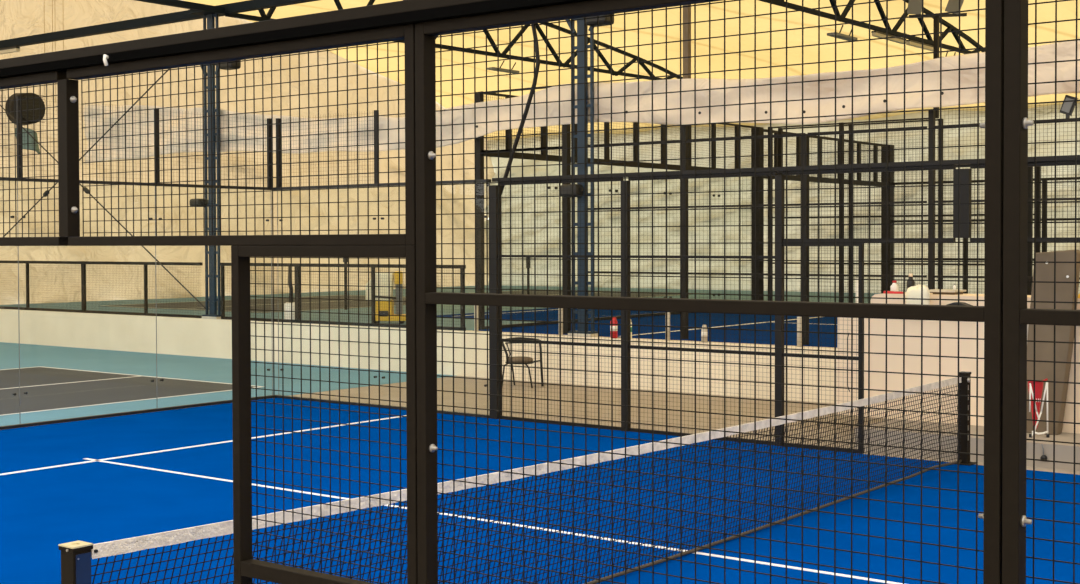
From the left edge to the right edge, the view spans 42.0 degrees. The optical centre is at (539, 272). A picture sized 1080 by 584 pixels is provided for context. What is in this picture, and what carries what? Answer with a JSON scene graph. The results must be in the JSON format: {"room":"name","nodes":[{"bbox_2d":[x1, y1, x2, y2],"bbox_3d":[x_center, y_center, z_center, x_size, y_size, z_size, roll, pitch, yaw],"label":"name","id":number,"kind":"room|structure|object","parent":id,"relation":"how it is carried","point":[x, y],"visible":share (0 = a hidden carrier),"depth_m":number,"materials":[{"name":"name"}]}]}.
{"room":"sports hall","nodes":[
{"label":"sports hall","id":0,"kind":"room"},
{"bbox_2d":[0,0,494,304],"bbox_3d":[-16.377,-3.029,29.791,1.113,9.350,48.102,1,2,38],"label":"wall","id":1,"kind":"structure","parent":0,"point":[18,18],"depth_m":38.52,"materials":[{"name":"paint"}]},
{"bbox_2d":[6,93,44,125],"bbox_3d":[-12.449,-3.957,34.091,0.526,0.800,0.800,1,2,38],"label":"fan","id":2,"kind":"object","parent":1,"relation":"attached to","point":[24,95],"visible":0.59,"depth_m":33.92,"materials":[{"name":"black metal"}]},
{"bbox_2d":[15,128,39,153],"bbox_3d":[-12.360,-3.179,34.053,0.270,0.625,0.760,1,2,38],"label":"tarp","id":3,"kind":"object","parent":2,"relation":"hanging from","point":[31,140],"visible":0.53,"depth_m":33.97,"materials":[{"name":"teal fabric"}]},
{"bbox_2d":[22,95,43,120],"bbox_3d":[-12.256,-3.955,33.942,0.015,0.660,0.660,1,2,38],"label":"grille","id":4,"kind":"object","parent":2,"relation":"attached to","point":[30,101],"depth_m":33.92,"materials":[{"name":"black"}]},
{"bbox_2d":[0,309,837,403],"bbox_3d":[6.753,1.463,17.348,52.000,0.750,0.220,1,2,38],"label":"wall","id":5,"kind":"structure","parent":0,"point":[199,337],"depth_m":24.25,"materials":[{"name":"paint"}]},
{"bbox_2d":[0,260,202,317],"bbox_3d":[-10.044,0.316,30.305,8.550,1.100,0.060,1,2,38],"label":"fence","id":6,"kind":"object","parent":5,"relation":"on","point":[83,263],"visible":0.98,"depth_m":29.79,"materials":[{"name":"black metal"}]},
{"bbox_2d":[188,9,224,318],"bbox_3d":[-6.395,-2.090,27.423,0.883,6.010,0.600,1,2,38],"label":"lattice column","id":7,"kind":"structure","parent":5,"relation":"on","point":[214,275],"depth_m":27.40,"materials":[{"name":"blue metal"}]},
{"bbox_2d":[4,69,168,236],"bbox_3d":[-9.973,-2.280,30.107,8.662,4.821,0.100,1,2,38],"label":"guy wire","id":8,"kind":"object","parent":7,"relation":"attached to","point":[45,192],"visible":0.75,"depth_m":29.65,"materials":[{"name":"black metal"}]},
{"bbox_2d":[0,105,205,308],"bbox_3d":[-9.972,-2.006,30.113,8.663,5.371,0.100,1,2,38],"label":"guy wire","id":9,"kind":"object","parent":7,"relation":"attached to","point":[85,189],"visible":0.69,"depth_m":29.11,"materials":[{"name":"black metal"}]},
{"bbox_2d":[0,0,318,48],"bbox_3d":[4.484,-4.954,19.127,45.900,0.170,0.160,1,2,38],"label":"beam","id":10,"kind":"structure","parent":7,"relation":"on","point":[250,5],"depth_m":28.93,"materials":[{"name":"black metal"}]},
{"bbox_2d":[0,47,19,53],"bbox_3d":[-12.631,-5.004,32.223,2.400,0.102,0.100,1,2,38],"label":"light","id":11,"kind":"object","parent":10,"relation":"attached to","point":[11,49],"visible":1,"depth_m":31.63,"materials":[{"name":"white"}]},
{"bbox_2d":[189,198,207,205],"bbox_3d":[-6.658,-1.356,27.542,0.352,0.160,0.280,1,2,38],"label":"projector","id":12,"kind":"object","parent":7,"relation":"attached to","point":[199,202],"visible":0.82,"depth_m":27.44,"materials":[{"name":"black"}]},
{"bbox_2d":[212,60,240,69],"bbox_3d":[-6.070,-4.008,27.050,0.691,0.240,0.280,1,2,38],"label":"projector","id":13,"kind":"object","parent":7,"relation":"attached to","point":[231,66],"visible":0.44,"depth_m":26.86,"materials":[{"name":"black metal"}]},
{"bbox_2d":[135,0,682,79],"bbox_3d":[-4.798,-6.006,28.932,0.100,2.012,29.007,1,2,38],"label":"roof truss","id":14,"kind":"object","parent":7,"relation":"on","point":[175,3],"visible":0.54,"depth_m":34.28,"materials":[{"name":"black metal"}]},
{"bbox_2d":[487,61,519,73],"bbox_3d":[-0.884,-4.986,34.017,0.200,0.266,1.000,1,2,38],"label":"floodlight","id":15,"kind":"object","parent":14,"relation":"hanging from","point":[488,68],"visible":0.95,"depth_m":33.97,"materials":[{"name":"grey metal"}]},
{"bbox_2d":[487,67,519,73],"bbox_3d":[-0.884,-4.877,34.020,0.200,0.050,1.000,1,2,38],"label":"lamp","id":16,"kind":"object","parent":15,"relation":"attached to","point":[489,68],"depth_m":33.92,"materials":[{"name":"grey"}]},
{"bbox_2d":[220,263,465,330],"bbox_3d":[-3.717,0.400,25.419,6.220,1.100,0.060,1,2,38],"label":"fence","id":17,"kind":"object","parent":5,"relation":"on","point":[296,266],"visible":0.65,"depth_m":25.32,"materials":[{"name":"black metal"}]},
{"bbox_2d":[474,305,478,331],"bbox_3d":[-1.056,0.736,23.340,0.070,0.500,0.067,1,2,38],"label":"post sleeve","id":18,"kind":"object","parent":5,"relation":"on","point":[474,305],"visible":0.41,"depth_m":23.32,"materials":[{"name":"white plastic"}]},
{"bbox_2d":[561,308,562,335],"bbox_3d":[0.329,0.754,22.270,0.070,0.500,0.067,1,2,38],"label":"post sleeve","id":19,"kind":"object","parent":5,"relation":"on","point":[561,308],"visible":0.34,"depth_m":22.24,"materials":[{"name":"white plastic"}]},
{"bbox_2d":[566,18,597,336],"bbox_3d":[0.665,-1.997,21.971,0.883,6.010,0.600,1,2,38],"label":"lattice column","id":20,"kind":"structure","parent":5,"relation":"on","point":[580,23],"depth_m":21.95,"materials":[{"name":"blue metal"}]},
{"bbox_2d":[561,184,583,196],"bbox_3d":[0.520,-1.272,21.998,0.372,0.200,0.280,1,2,38],"label":"projector","id":21,"kind":"object","parent":20,"relation":"attached to","point":[565,187],"visible":0.66,"depth_m":21.88,"materials":[{"name":"black metal"}]},
{"bbox_2d":[83,38,1079,163],"bbox_3d":[-0.281,-2.803,22.892,24.004,1.393,0.343,1,2,38],"label":"band","id":22,"kind":"object","parent":20,"relation":"hanging from","point":[1065,50],"visible":0.73,"depth_m":21.20,"materials":[{"name":"concrete"}]},
{"bbox_2d":[583,14,613,26],"bbox_3d":[0.881,-3.938,21.745,0.502,0.260,0.280,1,2,38],"label":"projector","id":23,"kind":"object","parent":20,"relation":"attached to","point":[604,21],"visible":0.41,"depth_m":21.62,"materials":[{"name":"black metal"}]},
{"bbox_2d":[758,0,984,53],"bbox_3d":[2.230,-5.913,23.505,0.100,2.012,29.007,1,2,38],"label":"roof truss","id":24,"kind":"object","parent":20,"relation":"on","point":[841,18],"visible":0.67,"depth_m":30.44,"materials":[{"name":"black metal"}]},
{"bbox_2d":[827,25,857,40],"bbox_3d":[6.143,-4.893,28.590,0.200,0.266,1.000,1,2,38],"label":"floodlight","id":25,"kind":"object","parent":24,"relation":"hanging from","point":[839,35],"visible":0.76,"depth_m":28.54,"materials":[{"name":"grey metal"}]},
{"bbox_2d":[827,32,857,40],"bbox_3d":[6.144,-4.785,28.592,0.200,0.050,1.000,1,2,38],"label":"lamp","id":26,"kind":"object","parent":25,"relation":"attached to","point":[838,35],"depth_m":28.53,"materials":[{"name":"grey metal"}]},
{"bbox_2d":[871,31,905,43],"bbox_3d":[7.549,-5.069,30.407,0.100,0.102,1.600,1,2,38],"label":"light","id":27,"kind":"object","parent":24,"relation":"attached to","point":[878,34],"visible":0.86,"depth_m":30.31,"materials":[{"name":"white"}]},
{"bbox_2d":[906,40,932,50],"bbox_3d":[8.649,-5.117,31.831,0.100,0.112,1.600,1,2,38],"label":"light","id":28,"kind":"object","parent":24,"relation":"attached to","point":[908,42],"visible":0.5,"depth_m":31.59,"materials":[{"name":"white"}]},
{"bbox_2d":[610,317,617,337],"bbox_3d":[1.136,0.856,21.599,0.114,0.320,0.112,1,2,38],"label":"tube","id":29,"kind":"object","parent":5,"relation":"on","point":[615,335],"visible":0.7,"depth_m":21.56,"materials":[{"name":"red"}]},
{"bbox_2d":[665,312,668,340],"bbox_3d":[1.912,0.815,21.048,0.070,0.420,0.067,1,2,38],"label":"post sleeve","id":30,"kind":"object","parent":5,"relation":"on","point":[665,312],"visible":0.47,"depth_m":21.02,"materials":[{"name":"white plastic"}]},
{"bbox_2d":[701,325,707,342],"bbox_3d":[2.410,0.902,20.615,0.094,0.260,0.091,1,2,38],"label":"bottle","id":31,"kind":"object","parent":5,"relation":"on","point":[705,330],"visible":0.75,"depth_m":20.58,"materials":[{"name":"white plastic"}]},
{"bbox_2d":[797,317,801,346],"bbox_3d":[3.637,0.838,19.716,0.070,0.420,0.067,1,2,38],"label":"post sleeve","id":32,"kind":"object","parent":5,"relation":"on","point":[799,321],"visible":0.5,"depth_m":19.69,"materials":[{"name":"white plastic"}]},
{"bbox_2d":[0,285,880,330],"bbox_3d":[12.876,1.378,25.274,52.000,0.946,19.850,1,2,38],"label":"floor","id":33,"kind":"structure","parent":0,"point":[469,323],"depth_m":34.84,"materials":[{"name":"grey concrete"}]},
{"bbox_2d":[103,295,405,312],"bbox_3d":[-5.688,0.757,34.767,5.800,0.010,8.100,1,2,38],"label":"court","id":34,"kind":"object","parent":33,"relation":"on","point":[324,303],"visible":0.52,"depth_m":33.69,"materials":[{"name":"grey"}]},
{"bbox_2d":[284,267,294,319],"bbox_3d":[-4.683,0.403,26.589,0.300,1.050,0.295,1,2,38],"label":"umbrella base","id":35,"kind":"object","parent":33,"relation":"on","point":[286,308],"visible":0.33,"depth_m":26.53,"materials":[{"name":"white"}]},
{"bbox_2d":[343,258,347,309],"bbox_3d":[-4.292,0.157,31.084,0.111,1.350,0.111,-1,1,-30],"label":"pole","id":36,"kind":"object","parent":33,"relation":"on","point":[345,260],"visible":0.42,"depth_m":31.05,"materials":[{"name":"black metal"}]},
{"bbox_2d":[366,271,405,323],"bbox_3d":[-2.805,0.465,25.754,0.739,0.950,0.429,0,1,0],"label":"cart","id":37,"kind":"object","parent":33,"relation":"on","point":[384,305],"visible":0.51,"depth_m":25.58,"materials":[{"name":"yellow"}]},
{"bbox_2d":[485,290,705,296],"bbox_3d":[0.571,0.635,39.598,6.000,0.010,5.800,1,2,38],"label":"court","id":38,"kind":"object","parent":33,"relation":"on","point":[519,291],"visible":0.36,"depth_m":40.18,"materials":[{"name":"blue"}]},
{"bbox_2d":[526,257,530,293],"bbox_3d":[-0.308,0.144,36.979,0.111,1.100,0.111,-1,1,-30],"label":"pole","id":39,"kind":"object","parent":38,"relation":"on","point":[528,262],"visible":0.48,"depth_m":36.95,"materials":[{"name":"black metal"}]},
{"bbox_2d":[437,308,837,347],"bbox_3d":[7.602,0.924,24.819,19.800,0.014,12.600,1,2,38],"label":"turf","id":40,"kind":"object","parent":33,"relation":"on","point":[731,320],"visible":0.29,"depth_m":24.39,"materials":[{"name":"blue"}]},
{"bbox_2d":[476,87,570,333],"bbox_3d":[-0.292,-1.017,23.113,1.910,3.991,0.100,1,2,38],"label":"bay","id":41,"kind":"object","parent":40,"relation":"on","point":[566,137],"visible":0.63,"depth_m":23.24,"materials":[{"name":"black metal"}]},
{"bbox_2d":[480,91,763,328],"bbox_3d":[1.952,-1.123,27.449,0.200,3.997,9.610,1,2,38],"label":"enclosure","id":42,"kind":"object","parent":40,"relation":"on","point":[607,125],"visible":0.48,"depth_m":28.33,"materials":[{"name":"black metal"}]},
{"bbox_2d":[588,126,688,338],"bbox_3d":[1.426,-0.619,21.794,1.990,3.241,0.080,1,2,38],"label":"bay","id":43,"kind":"object","parent":40,"relation":"on","point":[684,129],"visible":0.55,"depth_m":21.19,"materials":[{"name":"black metal"}]},
{"bbox_2d":[683,4,690,78],"bbox_3d":[2.222,-4.332,21.222,1.194,4.101,0.121,0,1,11],"label":"mast","id":44,"kind":"object","parent":43,"relation":"on","point":[686,10],"visible":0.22,"depth_m":21.21,"materials":[{"name":"black metal"}]},
{"bbox_2d":[687,133,808,344],"bbox_3d":[3.014,-0.481,20.571,1.990,3.006,0.090,1,2,38],"label":"bay","id":45,"kind":"object","parent":40,"relation":"on","point":[805,138],"visible":0.73,"depth_m":19.97,"materials":[{"name":"black metal"}]},
{"bbox_2d":[807,126,926,300],"bbox_3d":[4.494,-0.782,19.420,1.755,2.365,0.030,1,2,38],"label":"bay","id":46,"kind":"object","parent":45,"relation":"attached to","point":[920,127],"visible":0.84,"depth_m":19.41,"materials":[{"name":"black metal"}]},
{"bbox_2d":[768,122,843,302],"bbox_3d":[5.745,-1.192,30.477,1.780,3.991,0.080,1,2,38],"label":"bay","id":47,"kind":"object","parent":40,"relation":"on","point":[841,125],"visible":0.48,"depth_m":30.28,"materials":[{"name":"black metal"}]},
{"bbox_2d":[778,124,853,302],"bbox_3d":[6.032,-1.201,30.849,1.780,3.991,0.080,1,2,38],"label":"bay","id":48,"kind":"object","parent":40,"relation":"on","point":[780,130],"visible":0.31,"depth_m":30.34,"materials":[{"name":"black metal"}]},
{"bbox_2d":[843,118,927,302],"bbox_3d":[7.229,-1.172,29.331,1.950,3.991,0.030,1,2,38],"label":"bay","id":49,"kind":"object","parent":40,"relation":"on","point":[899,120],"visible":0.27,"depth_m":29.34,"materials":[{"name":"black metal"}]},
{"bbox_2d":[853,119,942,287],"bbox_3d":[7.532,-1.181,29.690,1.990,3.991,0.080,1,2,38],"label":"bay","id":50,"kind":"object","parent":40,"relation":"on","point":[935,119],"visible":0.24,"depth_m":29.08,"materials":[{"name":"black metal"}]},
{"bbox_2d":[907,0,966,117],"bbox_3d":[8.145,-4.487,28.889,1.194,2.651,0.121,0,1,11],"label":"mast","id":51,"kind":"object","parent":50,"relation":"on","point":[914,6],"visible":0.76,"depth_m":28.85,"materials":[{"name":"black metal"}]},
{"bbox_2d":[935,164,1032,294],"bbox_3d":[8.829,-0.659,28.107,1.990,3.006,0.080,1,2,38],"label":"bay","id":52,"kind":"object","parent":40,"relation":"on","point":[1029,245],"visible":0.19,"depth_m":27.53,"materials":[{"name":"black metal"}]},
{"bbox_2d":[943,166,1040,264],"bbox_3d":[9.116,-0.667,28.478,1.990,3.006,0.080,1,2,38],"label":"bay","id":53,"kind":"object","parent":40,"relation":"on","point":[1038,214],"visible":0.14,"depth_m":27.85,"materials":[{"name":"black metal"}]},
{"bbox_3d":[7.753,-0.739,16.903,1.990,2.365,0.070,1,2,38],"label":"bay","id":54,"kind":"object","parent":40,"relation":"on","visible":0},
{"bbox_2d":[928,104,1079,293],"bbox_3d":[6.087,-0.863,18.188,2.200,2.570,0.070,1,2,38],"label":"bay","id":55,"kind":"object","parent":54,"relation":"attached to","point":[931,114],"visible":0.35,"depth_m":18.67,"materials":[{"name":"black metal"}]},
{"bbox_2d":[1060,95,1077,117],"bbox_3d":[6.652,-2.086,17.713,0.221,0.301,0.055,1,2,38],"label":"floodlight","id":56,"kind":"object","parent":55,"relation":"attached to","point":[1067,108],"visible":1,"depth_m":17.70,"materials":[{"name":"black metal"}]},
{"bbox_2d":[764,129,894,293],"bbox_3d":[7.157,-1.296,34.717,0.250,4.030,7.400,1,2,38],"label":"frame","id":57,"kind":"object","parent":33,"relation":"on","point":[890,246],"visible":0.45,"depth_m":36.46,"materials":[{"name":"black metal"}]},
{"bbox_2d":[892,177,1078,293],"bbox_3d":[15.764,-0.775,32.414,16.200,3.030,0.100,1,2,38],"label":"bay","id":58,"kind":"object","parent":33,"relation":"on","point":[1044,218],"visible":0.3,"depth_m":35.93,"materials":[{"name":"black metal"}]},
{"bbox_2d":[12,376,1079,474],"bbox_3d":[-1.885,2.202,6.175,52.000,0.200,28.250,1,2,38],"label":"floor","id":59,"kind":"structure","parent":0,"point":[470,399],"depth_m":19.21,"materials":[{"name":"concrete"}]},
{"bbox_2d":[0,395,272,429],"bbox_3d":[-5.640,1.836,17.807,0.070,0.034,6.080,1,2,38],"label":"sill","id":60,"kind":"structure","parent":59,"relation":"on","point":[267,396],"depth_m":18.07,"materials":[{"name":"black"}]},
{"bbox_2d":[10,181,19,408],"bbox_3d":[-6.886,0.391,16.160,0.040,2.930,1.993,1,2,38],"label":"glass screen","id":61,"kind":"object","parent":60,"relation":"on","point":[17,181],"visible":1,"depth_m":16.94,"materials":[{"name":"black"}]},
{"bbox_2d":[23,198,156,393],"bbox_3d":[-5.664,0.353,17.743,0.040,2.930,1.993,1,2,38],"label":"glass screen","id":62,"kind":"object","parent":60,"relation":"on","point":[155,198],"visible":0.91,"depth_m":18.53,"materials":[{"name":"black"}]},
{"bbox_2d":[0,177,273,189],"bbox_3d":[-5.649,-1.133,17.744,0.070,0.038,6.080,1,2,38],"label":"header","id":63,"kind":"object","parent":62,"relation":"on","point":[17,179],"visible":0.78,"depth_m":18.37,"materials":[{"name":"black metal"}]},
{"bbox_2d":[0,95,12,176],"bbox_3d":[-6.912,-1.604,16.093,0.040,0.981,1.940,1,2,38],"label":"mesh screen","id":64,"kind":"object","parent":63,"relation":"on","point":[1,95],"visible":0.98,"depth_m":16.78,"materials":[{"name":"black"}]},
{"bbox_2d":[16,96,151,181],"bbox_3d":[-5.690,-1.641,17.675,0.040,0.981,1.940,1,2,38],"label":"mesh screen","id":65,"kind":"object","parent":63,"relation":"on","point":[18,113],"visible":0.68,"depth_m":17.19,"materials":[{"name":"black"}]},
{"bbox_2d":[154,109,271,186],"bbox_3d":[-4.449,-1.679,19.281,0.040,0.981,2.000,1,2,38],"label":"mesh screen","id":66,"kind":"object","parent":63,"relation":"on","point":[269,131],"visible":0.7,"depth_m":19.20,"materials":[{"name":"black"}]},
{"bbox_2d":[159,197,272,394],"bbox_3d":[-4.441,0.316,19.325,0.040,2.930,1.993,1,2,38],"label":"glass screen","id":67,"kind":"object","parent":60,"relation":"on","point":[271,197],"visible":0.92,"depth_m":20.10,"materials":[{"name":"black"}]},
{"bbox_2d":[0,342,455,425],"bbox_3d":[-12.789,1.820,20.846,14.800,0.011,18.150,1,2,38],"label":"court","id":68,"kind":"object","parent":59,"relation":"on","point":[59,382],"visible":0.83,"depth_m":22.64,"materials":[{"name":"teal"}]},
{"bbox_2d":[231,245,417,583],"bbox_3d":[-0.775,1.012,5.098,0.945,2.217,0.068,1,2,38],"label":"bay","id":69,"kind":"object","parent":59,"relation":"on","point":[246,568],"visible":0.74,"depth_m":5.16,"materials":[{"name":"paint"}]},
{"bbox_2d":[67,24,415,245],"bbox_3d":[-1.196,-0.475,5.388,1.997,0.748,0.068,1,2,38],"label":"bay","id":70,"kind":"object","parent":69,"relation":"on","point":[406,32],"visible":0.84,"depth_m":5.27,"materials":[{"name":"paint"}]},
{"bbox_2d":[57,79,79,236],"bbox_3d":[-2.007,-0.485,6.009,0.090,0.669,0.060,1,2,38],"label":"fence post","id":71,"kind":"object","parent":70,"relation":"attached to","point":[67,89],"visible":1,"depth_m":5.99,"materials":[{"name":"metal"}]},
{"bbox_2d":[0,71,68,245],"bbox_3d":[-2.805,-0.497,6.631,1.931,0.748,0.068,1,2,38],"label":"bay","id":72,"kind":"object","parent":71,"relation":"attached to","point":[46,78],"visible":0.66,"depth_m":6.21,"materials":[{"name":"paint"}]},
{"bbox_2d":[275,395,488,417],"bbox_3d":[-2.196,1.801,18.949,3.975,0.034,0.060,1,2,38],"label":"sill","id":73,"kind":"structure","parent":59,"relation":"on","point":[276,396],"depth_m":19.01,"materials":[{"name":"black"}]},
{"bbox_2d":[277,191,376,394],"bbox_3d":[-2.954,0.308,19.488,1.993,2.930,0.040,1,2,38],"label":"glass screen","id":74,"kind":"object","parent":73,"relation":"on","point":[277,191],"visible":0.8,"depth_m":20.10,"materials":[{"name":"black"}]},
{"bbox_2d":[274,179,490,189],"bbox_3d":[-2.205,-1.168,18.887,3.975,0.038,0.060,1,2,38],"label":"header","id":75,"kind":"object","parent":74,"relation":"on","point":[478,180],"visible":0.71,"depth_m":18.90,"materials":[{"name":"black metal"}]},
{"bbox_2d":[276,110,378,186],"bbox_3d":[-2.959,-1.687,19.444,2.000,0.981,0.040,1,2,38],"label":"mesh screen","id":76,"kind":"object","parent":75,"relation":"on","point":[278,126],"visible":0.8,"depth_m":19.57,"materials":[{"name":"black"}]},
{"bbox_2d":[489,185,501,418],"bbox_3d":[-0.559,0.378,17.670,0.120,2.928,0.110,1,2,38],"label":"fence post","id":77,"kind":"object","parent":59,"relation":"on","point":[493,189],"visible":0.71,"depth_m":17.63,"materials":[{"name":"black metal"}]},
{"bbox_2d":[502,24,539,192],"bbox_3d":[-0.294,-2.152,17.576,0.741,2.787,0.052,1,2,38],"label":"hose","id":78,"kind":"object","parent":77,"relation":"attached to","point":[537,66],"visible":0.65,"depth_m":17.45,"materials":[{"name":"black"}]},
{"bbox_2d":[502,337,543,387],"bbox_3d":[-0.282,1.394,21.725,0.664,0.752,0.501,0,1,9],"label":"garden chair","id":79,"kind":"object","parent":59,"relation":"on","point":[515,359],"visible":0.58,"depth_m":21.65,"materials":[{"name":"brown metal"}]},
{"bbox_2d":[508,356,532,362],"bbox_3d":[-0.314,1.348,21.704,0.420,0.070,0.420,1,2,38],"label":"cushion","id":80,"kind":"object","parent":79,"relation":"on","point":[514,359],"depth_m":21.54,"materials":[{"name":"brown fabric"}]},
{"bbox_2d":[0,398,1079,583],"bbox_3d":[1.083,2.002,10.064,20.060,0.016,10.040,1,2,38],"label":"turf","id":81,"kind":"object","parent":59,"relation":"on","point":[100,480],"visible":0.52,"depth_m":12.06,"materials":[{"name":"blue carpet"}]},
{"bbox_2d":[58,540,92,583],"bbox_3d":[-2.006,1.633,6.087,0.107,0.917,0.108,1,2,38],"label":"net post","id":82,"kind":"object","parent":81,"relation":"on","point":[75,555],"visible":1,"depth_m":6.05,"materials":[{"name":"metal"}]},
{"bbox_2d":[91,377,961,583],"bbox_3d":[1.115,1.541,10.025,0.029,0.902,9.949,1,2,38],"label":"net","id":83,"kind":"object","parent":82,"relation":"attached to","point":[139,543],"visible":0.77,"depth_m":9.20,"materials":[{"name":"black fabric"}]},
{"bbox_2d":[498,177,623,430],"bbox_3d":[0.229,0.366,17.058,1.865,2.973,0.054,1,2,38],"label":"bay","id":84,"kind":"object","parent":81,"relation":"on","point":[531,341],"visible":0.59,"depth_m":17.01,"materials":[{"name":"black"}]},
{"bbox_2d":[492,155,1079,181],"bbox_3d":[3.380,-1.101,14.573,10.000,0.045,0.080,1,2,38],"label":"rail","id":85,"kind":"object","parent":84,"relation":"on","point":[1067,157],"visible":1,"depth_m":15.10,"materials":[{"name":"black metal"}]},
{"bbox_2d":[628,171,777,444],"bbox_3d":[1.804,0.387,15.842,1.915,2.973,0.054,1,2,38],"label":"bay","id":86,"kind":"object","parent":81,"relation":"on","point":[669,256],"visible":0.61,"depth_m":15.93,"materials":[{"name":"black"}]},
{"bbox_2d":[959,371,975,465],"bbox_3d":[4.220,1.449,13.981,0.185,0.912,0.195,1,2,38],"label":"net post","id":87,"kind":"object","parent":81,"relation":"on","point":[965,387],"visible":0.84,"depth_m":13.94,"materials":[{"name":"metal"}]},
{"bbox_2d":[621,181,630,431],"bbox_3d":[1.002,0.399,16.452,0.090,2.928,0.070,1,2,38],"label":"fence post","id":88,"kind":"object","parent":59,"relation":"on","point":[628,403],"visible":0.57,"depth_m":16.43,"materials":[{"name":"black metal"}]},
{"bbox_2d":[415,0,1003,583],"bbox_3d":[0.392,0.654,4.188,1.994,2.965,0.068,1,2,38],"label":"bay","id":89,"kind":"object","parent":59,"relation":"on","point":[427,296],"visible":0.9,"depth_m":4.14,"materials":[{"name":"paint"}]},
{"bbox_2d":[0,0,587,77],"bbox_3d":[-1.214,-0.879,5.355,10.400,0.094,0.113,1,2,38],"label":"rail","id":90,"kind":"object","parent":89,"relation":"on","point":[403,12],"visible":1,"depth_m":5.14,"materials":[{"name":"metal"}]},
{"bbox_2d":[775,175,784,445],"bbox_3d":[2.593,0.420,15.223,0.080,2.928,0.070,1,2,38],"label":"fence post","id":91,"kind":"object","parent":59,"relation":"on","point":[779,179],"visible":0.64,"depth_m":15.19,"materials":[{"name":"black metal"}]},
{"bbox_2d":[783,243,863,453],"bbox_3d":[2.977,0.787,14.901,0.920,2.205,0.125,1,2,38],"label":"bay","id":92,"kind":"object","parent":59,"relation":"on","point":[860,358],"visible":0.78,"depth_m":14.76,"materials":[{"name":"black"}]},
{"bbox_2d":[783,165,955,241],"bbox_3d":[3.380,-0.695,14.599,1.895,0.768,0.054,1,2,38],"label":"bay","id":93,"kind":"object","parent":92,"relation":"on","point":[843,239],"visible":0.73,"depth_m":14.49,"materials":[{"name":"black metal"}]},
{"bbox_2d":[953,169,971,237],"bbox_3d":[4.192,-0.681,13.962,0.160,0.684,0.070,1,2,38],"label":"speaker","id":94,"kind":"object","parent":93,"relation":"attached to","point":[965,174],"visible":0.79,"depth_m":13.93,"materials":[{"name":"black"}]},
{"bbox_2d":[1002,0,1079,583],"bbox_3d":[1.960,0.674,2.977,1.957,2.965,0.068,1,2,38],"label":"bay","id":95,"kind":"object","parent":59,"relation":"on","point":[1016,315],"visible":1,"depth_m":3.52,"materials":[{"name":"paint"}]},
{"bbox_3d":[5.448,0.819,13.037,0.750,2.205,0.054,1,2,38],"label":"bay","id":96,"kind":"object","parent":59,"relation":"on","visible":0},
{"bbox_2d":[970,160,1079,241],"bbox_3d":[5.002,-0.673,13.347,1.865,0.768,0.054,1,2,38],"label":"bay","id":97,"kind":"object","parent":96,"relation":"on","point":[1058,239],"visible":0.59,"depth_m":13.44,"materials":[{"name":"black metal"}]},
{"bbox_2d":[184,0,1079,139],"bbox_3d":[10.912,-5.782,22.610,52.000,3.733,26.200,1,2,38],"label":"ceiling","id":98,"kind":"structure","parent":0,"point":[1066,10],"depth_m":37.65,"materials":[{"name":"fabric"}]},
{"bbox_2d":[484,103,1079,293],"bbox_3d":[18.803,-1.905,32.894,52.002,5.350,1.259,1,2,38],"label":"wall","id":99,"kind":"structure","parent":0,"point":[731,198],"depth_m":42.82,"materials":[{"name":"concrete"}]},
{"bbox_2d":[837,317,1079,433],"bbox_3d":[8.212,1.099,14.241,9.900,1.120,2.900,1,2,38],"label":"wall","id":100,"kind":"structure","parent":0,"point":[949,347],"depth_m":15.52,"materials":[{"name":"paint"}]},
{"bbox_2d":[855,419,1079,470],"bbox_3d":[8.188,1.791,13.689,9.250,0.240,3.830,1,2,38],"label":"floor","id":101,"kind":"structure","parent":0,"point":[1064,452],"depth_m":14.29,"materials":[{"name":"concrete"}]},
{"bbox_2d":[1028,379,1048,437],"bbox_3d":[5.035,1.373,14.231,0.209,0.603,0.140,0,1,0],"label":"collector","id":102,"kind":"object","parent":101,"relation":"on","point":[1038,385],"visible":0.83,"depth_m":14.18,"materials":[{"name":"red"}]},
{"bbox_2d":[1027,250,1079,434],"bbox_3d":[5.266,0.716,14.486,0.529,1.894,0.239,1,2,38],"label":"board","id":103,"kind":"object","parent":101,"relation":"on","point":[1065,272],"visible":0.72,"depth_m":14.41,"materials":[{"name":"brown"}]},
{"bbox_2d":[870,292,1079,309],"bbox_3d":[7.688,0.424,13.240,9.520,0.275,0.600,1,2,38],"label":"wall","id":104,"kind":"structure","parent":0,"point":[932,296],"depth_m":15.40,"materials":[{"name":"paint"}]},
{"bbox_2d":[883,291,902,293],"bbox_3d":[3.980,0.236,15.847,0.221,0.045,0.040,1,2,38],"label":"strap","id":105,"kind":"object","parent":104,"relation":"on","point":[884,292],"visible":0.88,"depth_m":15.83,"materials":[{"name":"red"}]},
{"bbox_2d":[890,281,898,290],"bbox_3d":[4.018,0.178,15.943,0.090,0.160,0.088,1,2,38],"label":"bottle","id":106,"kind":"object","parent":104,"relation":"on","point":[894,287],"visible":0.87,"depth_m":15.91,"materials":[{"name":"white plastic"}]},
{"bbox_2d":[907,274,914,288],"bbox_3d":[4.197,0.138,15.930,0.090,0.240,0.088,1,2,38],"label":"bottle","id":107,"kind":"object","parent":104,"relation":"on","point":[909,283],"visible":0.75,"depth_m":15.90,"materials":[{"name":"black plastic"}]},
{"bbox_2d":[906,284,929,304],"bbox_3d":[4.171,0.315,15.500,0.284,0.361,0.184,1,2,38],"label":"towel","id":108,"kind":"object","parent":104,"relation":"on","point":[913,291],"visible":0.66,"depth_m":15.43,"materials":[{"name":"beige fabric"}]},
{"bbox_2d":[929,289,965,294],"bbox_3d":[4.525,0.238,15.717,0.360,0.078,0.340,1,2,38],"label":"lidded box","id":109,"kind":"object","parent":104,"relation":"on","point":[935,291],"visible":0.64,"depth_m":15.59,"materials":[{"name":"white plastic"}]},
{"bbox_2d":[947,302,972,305],"bbox_3d":[4.531,0.378,15.204,0.389,0.105,0.150,1,2,38],"label":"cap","id":110,"kind":"object","parent":104,"relation":"hanging from","point":[954,303],"visible":0.25,"depth_m":15.15,"materials":[{"name":"black"}]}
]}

